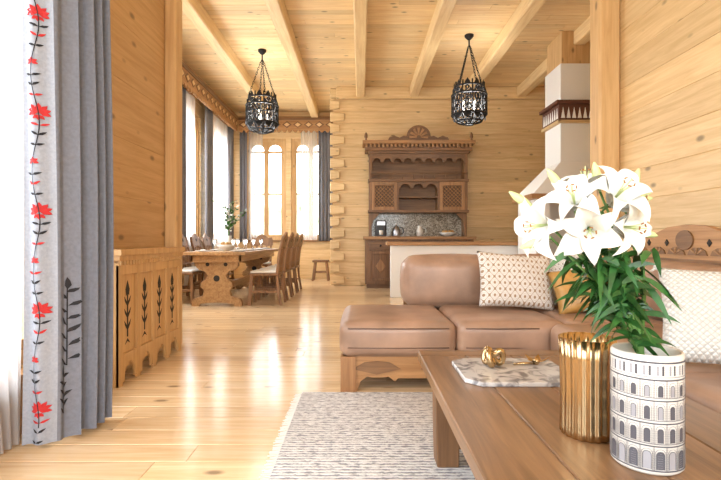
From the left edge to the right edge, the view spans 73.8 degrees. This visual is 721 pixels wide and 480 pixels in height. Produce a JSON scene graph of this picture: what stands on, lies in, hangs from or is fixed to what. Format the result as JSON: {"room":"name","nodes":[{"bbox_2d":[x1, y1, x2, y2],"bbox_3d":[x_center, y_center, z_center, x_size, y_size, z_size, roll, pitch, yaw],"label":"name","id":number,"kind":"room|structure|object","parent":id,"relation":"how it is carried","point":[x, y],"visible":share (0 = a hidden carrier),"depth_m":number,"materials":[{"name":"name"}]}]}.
{"room":"traditional dwelling","nodes":[
{"label":"traditional dwelling","id":0,"kind":"room"},
{"bbox_2d":[21,206,22,335],"bbox_3d":[-2.560,-1.100,4.400,1.680,4.100,0.200,0,0,0],"label":"wall","id":1,"kind":"structure","parent":0,"point":[22,206],"depth_m":4.30,"materials":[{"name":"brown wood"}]},
{"bbox_2d":[21,0,163,366],"bbox_3d":[-1.820,-1.100,0.900,0.200,4.100,6.800,0,0,0],"label":"wall","id":2,"kind":"structure","parent":0,"point":[136,26],"depth_m":3.70,"materials":[{"name":"brown wood"}]},
{"bbox_2d":[20,167,23,434],"bbox_3d":[-1.750,-0.750,1.525,0.240,3.400,2.450,0,0,0],"label":"window","id":3,"kind":"structure","parent":2,"relation":"in","point":[21,398],"depth_m":2.53,"materials":[{"name":"brown wood"}]},
{"bbox_2d":[0,0,22,453],"bbox_3d":[-1.590,-1.012,1.845,0.048,3.900,0.790,0,0,0],"label":"sheer curtain","id":4,"kind":"object","parent":3,"relation":"hanging from","point":[11,57],"visible":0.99,"depth_m":2.16,"materials":[{"name":"white fabric"}]},
{"bbox_2d":[125,348,162,370],"bbox_3d":[-1.710,0.895,3.480,0.020,0.110,1.440,0,0,0],"label":"baseboard","id":5,"kind":"structure","parent":2,"relation":"attached to","point":[160,349],"depth_m":3.78,"materials":[{"name":"brown wood"}]},
{"bbox_2d":[164,0,181,347],"bbox_3d":[-1.667,-1.100,4.280,0.105,4.100,0.160,0,0,0],"label":"wooden post","id":6,"kind":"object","parent":2,"relation":"attached to","point":[172,8],"depth_m":4.20,"materials":[{"name":"brown wood"}]},
{"bbox_2d":[183,90,229,284],"bbox_3d":[-3.300,-1.100,8.250,0.200,4.100,7.500,0,0,0],"label":"wall","id":7,"kind":"structure","parent":0,"point":[199,107],"depth_m":9.66,"materials":[{"name":"brown wood"}]},
{"bbox_2d":[195,115,201,241],"bbox_3d":[-3.240,-1.205,8.950,0.180,2.490,1.400,0,0,0],"label":"window","id":8,"kind":"structure","parent":7,"relation":"in","point":[196,117],"depth_m":9.51,"materials":[{"name":"brown wood"}]},
{"bbox_2d":[184,91,194,284],"bbox_3d":[-3.100,-0.900,8.725,0.053,3.500,0.550,0,0,0],"label":"sheer curtain","id":9,"kind":"object","parent":8,"relation":"hanging from","point":[190,100],"visible":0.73,"depth_m":8.71,"materials":[{"name":"white fabric"}]},
{"bbox_2d":[182,60,237,131],"bbox_3d":[-3.065,-2.780,8.075,0.270,0.380,6.950,0,0,0],"label":"valance","id":10,"kind":"object","parent":7,"relation":"attached to","point":[191,81],"visible":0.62,"depth_m":9.25,"materials":[{"name":"brown wood"}]},
{"bbox_2d":[182,85,185,251],"bbox_3d":[-3.074,-1.100,8.085,0.095,3.100,0.674,0,0,0],"label":"curtain","id":11,"kind":"object","parent":10,"relation":"hanging from","point":[183,88],"visible":0.23,"depth_m":8.33,"materials":[{"name":"fabric"}]},
{"bbox_2d":[205,106,213,248],"bbox_3d":[-3.068,-1.100,9.723,0.097,3.100,0.454,0,0,0],"label":"curtain","id":12,"kind":"object","parent":10,"relation":"hanging from","point":[209,222],"visible":0.8,"depth_m":9.64,"materials":[{"name":"fabric"}]},
{"bbox_2d":[227,127,233,238],"bbox_3d":[-3.062,-1.300,11.348,0.081,2.700,0.304,0,0,5],"label":"curtain","id":13,"kind":"object","parent":10,"relation":"hanging from","point":[230,137],"visible":0.72,"depth_m":11.25,"materials":[{"name":"fabric"}]},
{"bbox_3d":[-3.240,-1.205,10.750,0.180,2.490,1.400,0,0,0],"label":"window","id":14,"kind":"structure","parent":7,"relation":"in","visible":0},
{"bbox_2d":[213,114,227,248],"bbox_3d":[-3.100,-0.900,10.625,0.053,3.500,1.050,0,0,0],"label":"sheer curtain","id":15,"kind":"object","parent":14,"relation":"hanging from","point":[220,150],"visible":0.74,"depth_m":10.54,"materials":[{"name":"white fabric"}]},
{"bbox_2d":[0,279,432,479],"bbox_3d":[0.550,0.975,4.650,7.900,0.050,14.700,0,0,0],"label":"floor","id":16,"kind":"structure","parent":0,"point":[216,408],"depth_m":3.01,"materials":[{"name":"brown wood"}]},
{"bbox_2d":[22,0,113,445],"bbox_3d":[-1.393,-1.020,2.337,0.154,3.900,0.421,0,0,25],"label":"curtain","id":17,"kind":"object","parent":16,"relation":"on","point":[68,126],"visible":1,"depth_m":2.27,"materials":[{"name":"fabric"}]},
{"bbox_2d":[113,247,184,387],"bbox_3d":[-1.610,0.505,3.610,0.180,0.890,1.120,0,0,0],"label":"radiator cover","id":18,"kind":"object","parent":16,"relation":"on","point":[147,281],"visible":0.82,"depth_m":3.47,"materials":[{"name":"brown wood"}]},
{"bbox_2d":[182,269,202,301],"bbox_3d":[-2.730,0.414,7.300,0.546,1.079,0.460,0,0,0],"label":"dining chair","id":19,"kind":"object","parent":16,"relation":"on","point":[191,272],"visible":0.39,"depth_m":7.14,"materials":[{"name":"brown wood"}]},
{"bbox_2d":[182,234,206,295],"bbox_3d":[-2.730,0.414,7.950,0.546,1.079,0.460,0,0,0],"label":"dining chair","id":20,"kind":"object","parent":16,"relation":"on","point":[186,264],"visible":0.34,"depth_m":7.95,"materials":[{"name":"brown wood"}]},
{"bbox_2d":[190,233,203,290],"bbox_3d":[-2.730,0.414,8.600,0.546,1.079,0.460,0,0,0],"label":"dining chair","id":21,"kind":"object","parent":16,"relation":"on","point":[195,241],"visible":0.16,"depth_m":8.55,"materials":[{"name":"brown wood"}]},
{"bbox_2d":[201,234,234,290],"bbox_3d":[-2.730,0.414,9.200,0.546,1.079,0.460,0,0,0],"label":"dining chair","id":22,"kind":"object","parent":16,"relation":"on","point":[206,242],"visible":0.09,"depth_m":9.19,"materials":[{"name":"brown wood"}]},
{"bbox_2d":[183,249,278,305],"bbox_3d":[-2.060,0.560,8.125,0.880,0.780,2.750,0,0,0],"label":"dining table","id":23,"kind":"object","parent":16,"relation":"on","point":[217,286],"visible":0.86,"depth_m":6.87,"materials":[{"name":"brown wood"}]},
{"bbox_2d":[217,242,235,250],"bbox_3d":[-2.050,0.100,7.350,0.300,0.140,0.300,0,0,0],"label":"fruit bowl","id":24,"kind":"object","parent":23,"relation":"on","point":[225,246],"visible":0.94,"depth_m":7.27,"materials":[{"name":"white ceramic"}]},
{"bbox_2d":[212,200,246,241],"bbox_3d":[-2.114,-0.238,7.710,0.575,0.815,0.356,0,0,0],"label":"vase","id":25,"kind":"object","parent":23,"relation":"on","point":[230,225],"visible":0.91,"depth_m":7.71,"materials":[{"name":"white ceramic"}]},
{"bbox_2d":[195,239,270,251],"bbox_3d":[-2.060,0.075,8.125,0.770,0.190,2.299,0,0,0],"label":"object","id":26,"kind":"object","parent":23,"relation":"on","point":[214,241],"visible":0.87,"depth_m":7.75,"materials":[{"name":"clear glass"}]},
{"bbox_2d":[246,234,272,287],"bbox_3d":[-2.060,0.414,9.820,0.460,1.079,0.546,0,0,0],"label":"dining chair","id":27,"kind":"object","parent":16,"relation":"on","point":[267,241],"visible":0.42,"depth_m":10.02,"materials":[{"name":"brown wood"}]},
{"bbox_2d":[247,232,287,305],"bbox_3d":[-1.360,0.414,7.150,0.546,1.079,0.460,0,0,0],"label":"dining chair","id":28,"kind":"object","parent":16,"relation":"on","point":[278,271],"visible":1,"depth_m":6.95,"materials":[{"name":"brown wood"}]},
{"bbox_2d":[257,232,294,299],"bbox_3d":[-1.360,0.414,7.799,0.546,1.079,0.460,0,0,1],"label":"dining chair","id":29,"kind":"object","parent":16,"relation":"on","point":[287,256],"visible":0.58,"depth_m":7.68,"materials":[{"name":"brown wood"}]},
{"bbox_2d":[266,233,299,294],"bbox_3d":[-1.360,0.414,8.449,0.546,1.079,0.460,0,0,2],"label":"dining chair","id":30,"kind":"object","parent":16,"relation":"on","point":[296,239],"visible":0.59,"depth_m":8.41,"materials":[{"name":"brown wood"}]},
{"bbox_2d":[273,234,303,290],"bbox_3d":[-1.360,0.414,9.099,0.546,1.079,0.460,0,0,1],"label":"dining chair","id":31,"kind":"object","parent":16,"relation":"on","point":[297,261],"visible":0.5,"depth_m":9.06,"materials":[{"name":"brown wood"}]},
{"bbox_2d":[312,260,329,280],"bbox_3d":[-0.930,0.712,11.300,0.404,0.484,0.404,0,0,0],"label":"wooden stool","id":32,"kind":"object","parent":16,"relation":"on","point":[314,261],"visible":0.99,"depth_m":11.13,"materials":[{"name":"brown wood"}]},
{"bbox_2d":[259,392,475,479],"bbox_3d":[0.226,0.943,1.863,1.268,0.013,2.225,0,0,0],"label":"woven rug","id":33,"kind":"object","parent":16,"relation":"on","point":[329,435],"visible":0.75,"depth_m":2.24,"materials":[{"name":"white fabric"}]},
{"bbox_2d":[362,125,475,287],"bbox_3d":[1.160,-0.670,9.684,2.240,3.240,0.592,0,0,0],"label":"hutch","id":34,"kind":"object","parent":16,"relation":"on","point":[418,178],"visible":0.79,"depth_m":9.62,"materials":[{"name":"brown wood"}]},
{"bbox_2d":[375,220,386,235],"bbox_3d":[0.410,-0.230,9.628,0.220,0.320,0.345,0,0,0],"label":"coffee machine","id":35,"kind":"object","parent":34,"relation":"in","point":[380,225],"visible":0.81,"depth_m":9.55,"materials":[{"name":"black plastic"}]},
{"bbox_2d":[392,225,403,235],"bbox_3d":[0.738,-0.185,9.589,0.212,0.230,0.170,0,0,33],"label":"kettle","id":36,"kind":"object","parent":34,"relation":"in","point":[396,230],"visible":0.89,"depth_m":9.54,"materials":[{"name":"silver metal"}]},
{"bbox_2d":[416,226,425,235],"bbox_3d":[1.214,-0.180,9.741,0.183,0.220,0.150,0,0,34],"label":"ceramic jug","id":37,"kind":"object","parent":34,"relation":"in","point":[419,232],"visible":0.94,"depth_m":9.70,"materials":[{"name":"white ceramic"}]},
{"bbox_2d":[440,230,456,235],"bbox_3d":[1.750,-0.135,9.600,0.340,0.130,0.340,0,0,0],"label":"fruit tray","id":38,"kind":"object","parent":34,"relation":"in","point":[444,232],"visible":0.98,"depth_m":9.49,"materials":[{"name":"white ceramic"}]},
{"bbox_2d":[339,224,720,413],"bbox_3d":[1.104,0.420,2.375,2.492,1.060,3.390,0,0,0],"label":"sofa","id":39,"kind":"object","parent":16,"relation":"on","point":[440,309],"visible":0.48,"depth_m":3.02,"materials":[{"name":"brown leather"}]},
{"bbox_2d":[477,251,554,310],"bbox_3d":[1.130,0.295,3.502,0.590,0.431,0.222,0,0,-5],"label":"patterned pillow","id":40,"kind":"object","parent":39,"relation":"on","point":[505,280],"visible":0.98,"depth_m":3.43,"materials":[{"name":"white fabric"}]},
{"bbox_2d":[550,253,584,305],"bbox_3d":[1.580,0.290,3.602,0.435,0.422,0.178,0,0,5],"label":"patterned pillow","id":41,"kind":"object","parent":39,"relation":"on","point":[559,266],"visible":0.1,"depth_m":3.58,"materials":[{"name":"white fabric"}]},
{"bbox_2d":[547,268,590,313],"bbox_3d":[1.600,0.335,3.332,0.558,0.376,0.194,0,0,6],"label":"pillow","id":42,"kind":"object","parent":39,"relation":"on","point":[560,291],"visible":0.24,"depth_m":3.31,"materials":[{"name":"orange fabric"}]},
{"bbox_2d":[650,265,720,363],"bbox_3d":[1.460,0.305,1.902,0.541,0.402,0.238,0,0,28],"label":"pillow","id":43,"kind":"object","parent":39,"relation":"on","point":[697,334],"visible":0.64,"depth_m":1.90,"materials":[{"name":"fabric"}]},
{"bbox_2d":[512,31,589,253],"bbox_3d":[3.085,-1.100,7.360,1.250,4.100,0.920,0,0,0],"label":"stove","id":44,"kind":"object","parent":16,"relation":"on","point":[566,113],"visible":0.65,"depth_m":7.20,"materials":[{"name":"white paint"}]},
{"bbox_2d":[418,350,720,479],"bbox_3d":[0.650,0.725,1.365,0.780,0.450,1.630,0,0,0],"label":"coffee table","id":45,"kind":"object","parent":16,"relation":"on","point":[502,433],"visible":0.59,"depth_m":1.27,"materials":[{"name":"brown wood"}]},
{"bbox_2d":[452,358,559,386],"bbox_3d":[0.565,0.492,1.800,0.400,0.016,0.340,0,0,0],"label":"marble tray","id":46,"kind":"object","parent":45,"relation":"on","point":[473,371],"visible":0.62,"depth_m":1.74,"materials":[{"name":"white stone"}]},
{"bbox_2d":[481,346,505,367],"bbox_3d":[0.514,0.448,1.840,0.086,0.073,0.095,0,0,0],"label":"ornament","id":47,"kind":"object","parent":46,"relation":"on","point":[488,356],"visible":1,"depth_m":1.83,"materials":[{"name":"gold metal"}]},
{"bbox_2d":[513,354,548,364],"bbox_3d":[0.661,0.468,1.860,0.148,0.031,0.096,0,0,0],"label":"leaf ornament","id":48,"kind":"object","parent":46,"relation":"on","point":[534,361],"visible":1,"depth_m":1.85,"materials":[{"name":"gold metal"}]},
{"bbox_2d":[558,332,616,443],"bbox_3d":[0.585,0.375,1.240,0.140,0.250,0.140,0,0,0],"label":"ribbed vase","id":49,"kind":"object","parent":45,"relation":"on","point":[584,365],"visible":0.84,"depth_m":1.19,"materials":[{"name":"gold metal"}]},
{"bbox_2d":[610,342,685,475],"bbox_3d":[0.645,0.372,1.083,0.147,0.255,0.147,0,0,0],"label":"ceramic vase","id":50,"kind":"object","parent":45,"relation":"on","point":[647,391],"visible":1,"depth_m":1.02,"materials":[{"name":"white ceramic"}]},
{"bbox_2d":[509,162,682,355],"bbox_3d":[0.516,0.123,1.088,0.366,0.605,0.247,0,0,0],"label":"lily bouquet","id":51,"kind":"object","parent":50,"relation":"in","point":[614,285],"visible":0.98,"depth_m":1.03,"materials":[{"name":"white plant"}]},
{"bbox_2d":[230,112,333,273],"bbox_3d":[-1.885,-1.100,11.900,2.630,4.100,0.200,0,0,0],"label":"wall","id":52,"kind":"structure","parent":0,"point":[310,251],"depth_m":11.80,"materials":[{"name":"brown wood"}]},
{"bbox_2d":[247,139,285,241],"bbox_3d":[-2.325,-1.230,11.835,1.090,2.540,0.190,0,0,0],"label":"window","id":53,"kind":"structure","parent":52,"relation":"in","point":[267,143],"depth_m":11.85,"materials":[{"name":"brown wood"}]},
{"bbox_2d":[249,131,262,239],"bbox_3d":[-2.550,-1.325,11.680,0.340,2.650,0.053,0,0,0],"label":"sheer curtain","id":54,"kind":"object","parent":53,"relation":"hanging from","point":[255,139],"visible":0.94,"depth_m":11.68,"materials":[{"name":"white fabric"}]},
{"bbox_2d":[230,274,332,278],"bbox_3d":[-1.900,0.895,11.785,2.600,0.110,0.030,0,0,0],"label":"baseboard","id":55,"kind":"structure","parent":52,"relation":"attached to","point":[302,276],"depth_m":11.77,"materials":[{"name":"brown wood"}]},
{"bbox_2d":[238,116,332,132],"bbox_3d":[-1.770,-2.780,11.660,2.340,0.380,0.280,0,0,0],"label":"valance","id":56,"kind":"object","parent":52,"relation":"attached to","point":[295,123],"visible":0.68,"depth_m":11.55,"materials":[{"name":"brown wood"}]},
{"bbox_2d":[240,131,246,241],"bbox_3d":[-2.840,-1.300,11.648,0.184,2.700,0.053,0,0,0],"label":"curtain","id":57,"kind":"object","parent":56,"relation":"hanging from","point":[243,136],"visible":0.98,"depth_m":11.65,"materials":[{"name":"fabric"}]},
{"bbox_2d":[318,131,331,240],"bbox_3d":[-0.851,-1.315,11.659,0.343,2.670,0.070,0,0,0],"label":"curtain","id":58,"kind":"object","parent":56,"relation":"hanging from","point":[324,145],"visible":0.82,"depth_m":11.65,"materials":[{"name":"fabric"}]},
{"bbox_2d":[292,139,329,241],"bbox_3d":[-1.235,-1.230,11.835,1.030,2.540,0.190,0,0,0],"label":"window","id":59,"kind":"structure","parent":52,"relation":"in","point":[296,143],"depth_m":11.85,"materials":[{"name":"brown wood"}]},
{"bbox_2d":[301,131,316,239],"bbox_3d":[-1.250,-1.325,11.680,0.400,2.650,0.054,0,0,0],"label":"sheer curtain","id":60,"kind":"object","parent":59,"relation":"hanging from","point":[308,140],"visible":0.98,"depth_m":11.68,"materials":[{"name":"white fabric"}]},
{"bbox_2d":[182,0,589,111],"bbox_3d":[0.550,-3.180,4.646,7.900,0.060,14.693,0,0,0],"label":"ceiling","id":61,"kind":"structure","parent":0,"point":[323,30],"depth_m":7.66,"materials":[{"name":"brown wood"}]},
{"bbox_2d":[182,0,272,115],"bbox_3d":[-2.200,-3.045,4.690,0.180,0.210,14.180,0,0,0],"label":"ceiling beam","id":62,"kind":"structure","parent":61,"relation":"attached to","point":[194,10],"depth_m":7.23,"materials":[{"name":"beige wood"}]},
{"bbox_2d":[245,48,278,133],"bbox_3d":[-1.630,-2.459,7.960,0.552,1.381,0.552,0,0,-22],"label":"pendant lantern","id":63,"kind":"object","parent":61,"relation":"hanging from","point":[270,120],"visible":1,"depth_m":7.80,"materials":[{"name":"black metal"}]},
{"bbox_2d":[264,0,318,117],"bbox_3d":[-1.100,-3.045,4.690,0.180,0.210,14.180,0,0,0],"label":"ceiling beam","id":64,"kind":"structure","parent":61,"relation":"attached to","point":[277,10],"depth_m":7.46,"materials":[{"name":"beige wood"}]},
{"bbox_2d":[353,0,367,96],"bbox_3d":[0.000,-3.045,3.790,0.180,0.210,12.380,0,0,0],"label":"ceiling beam","id":65,"kind":"structure","parent":61,"relation":"attached to","point":[360,7],"depth_m":7.14,"materials":[{"name":"beige wood"}]},
{"bbox_2d":[410,0,456,96],"bbox_3d":[1.100,-3.045,3.790,0.180,0.210,12.380,0,0,0],"label":"ceiling beam","id":66,"kind":"structure","parent":61,"relation":"attached to","point":[443,10],"depth_m":7.18,"materials":[{"name":"beige wood"}]},
{"bbox_2d":[451,33,487,125],"bbox_3d":[1.670,-2.459,7.380,0.552,1.381,0.552,0,0,-25],"label":"pendant lantern","id":67,"kind":"object","parent":61,"relation":"hanging from","point":[479,115],"visible":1,"depth_m":7.24,"materials":[{"name":"black metal"}]},
{"bbox_2d":[463,0,545,96],"bbox_3d":[2.200,-3.045,3.790,0.180,0.210,12.380,0,0,0],"label":"ceiling beam","id":68,"kind":"structure","parent":61,"relation":"attached to","point":[526,10],"depth_m":7.03,"materials":[{"name":"beige wood"}]},
{"bbox_2d":[517,16,589,96],"bbox_3d":[3.300,-3.045,3.790,0.180,0.210,12.380,0,0,0],"label":"ceiling beam","id":69,"kind":"structure","parent":61,"relation":"attached to","point":[581,34],"depth_m":8.56,"materials":[{"name":"beige wood"}]},
{"bbox_2d":[333,98,544,285],"bbox_3d":[1.965,-1.100,10.100,5.070,4.100,0.200,0,0,0],"label":"wall","id":70,"kind":"structure","parent":0,"point":[508,153],"depth_m":10.00,"materials":[{"name":"brown wood"}]},
{"bbox_2d":[330,88,344,284],"bbox_3d":[-0.480,-1.111,9.970,0.300,4.079,0.060,0,0,0],"label":"trim","id":71,"kind":"structure","parent":70,"relation":"attached to","point":[334,116],"depth_m":9.94,"materials":[{"name":"brown wood"}]},
{"bbox_2d":[346,280,359,285],"bbox_3d":[-0.150,0.895,9.985,0.300,0.110,0.030,0,0,0],"label":"baseboard","id":72,"kind":"structure","parent":70,"relation":"attached to","point":[348,282],"depth_m":9.97,"materials":[{"name":"brown wood"}]},
{"bbox_2d":[336,87,544,99],"bbox_3d":[1.890,-3.030,9.915,4.780,0.240,0.130,0,0,0],"label":"ceiling beam","id":73,"kind":"structure","parent":70,"relation":"attached to","point":[342,93],"depth_m":9.85,"materials":[{"name":"beige wood"}]},
{"bbox_2d":[390,245,517,296],"bbox_3d":[2.050,0.520,8.040,3.100,0.859,0.180,0,0,0],"label":"wall","id":74,"kind":"structure","parent":0,"point":[398,254],"depth_m":7.95,"materials":[{"name":"white paint"}]},
{"bbox_2d":[386,242,517,244],"bbox_3d":[2.045,0.060,8.160,3.210,0.060,0.580,0,0,0],"label":"countertop","id":75,"kind":"structure","parent":74,"relation":"on","point":[387,243],"depth_m":7.87,"materials":[{"name":"brown wood"}]},
{"bbox_2d":[620,0,720,257],"bbox_3d":[2.500,-1.100,1.100,0.200,4.100,7.200,0,0,0],"label":"wall","id":76,"kind":"structure","parent":0,"point":[670,50],"depth_m":3.67,"materials":[{"name":"brown wood"}]},
{"bbox_2d":[590,0,619,257],"bbox_3d":[2.300,-1.100,4.520,0.200,4.100,0.200,0,0,0],"label":"wooden post","id":77,"kind":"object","parent":76,"relation":"attached to","point":[604,14],"depth_m":4.42,"materials":[{"name":"brown wood"}]}
]}

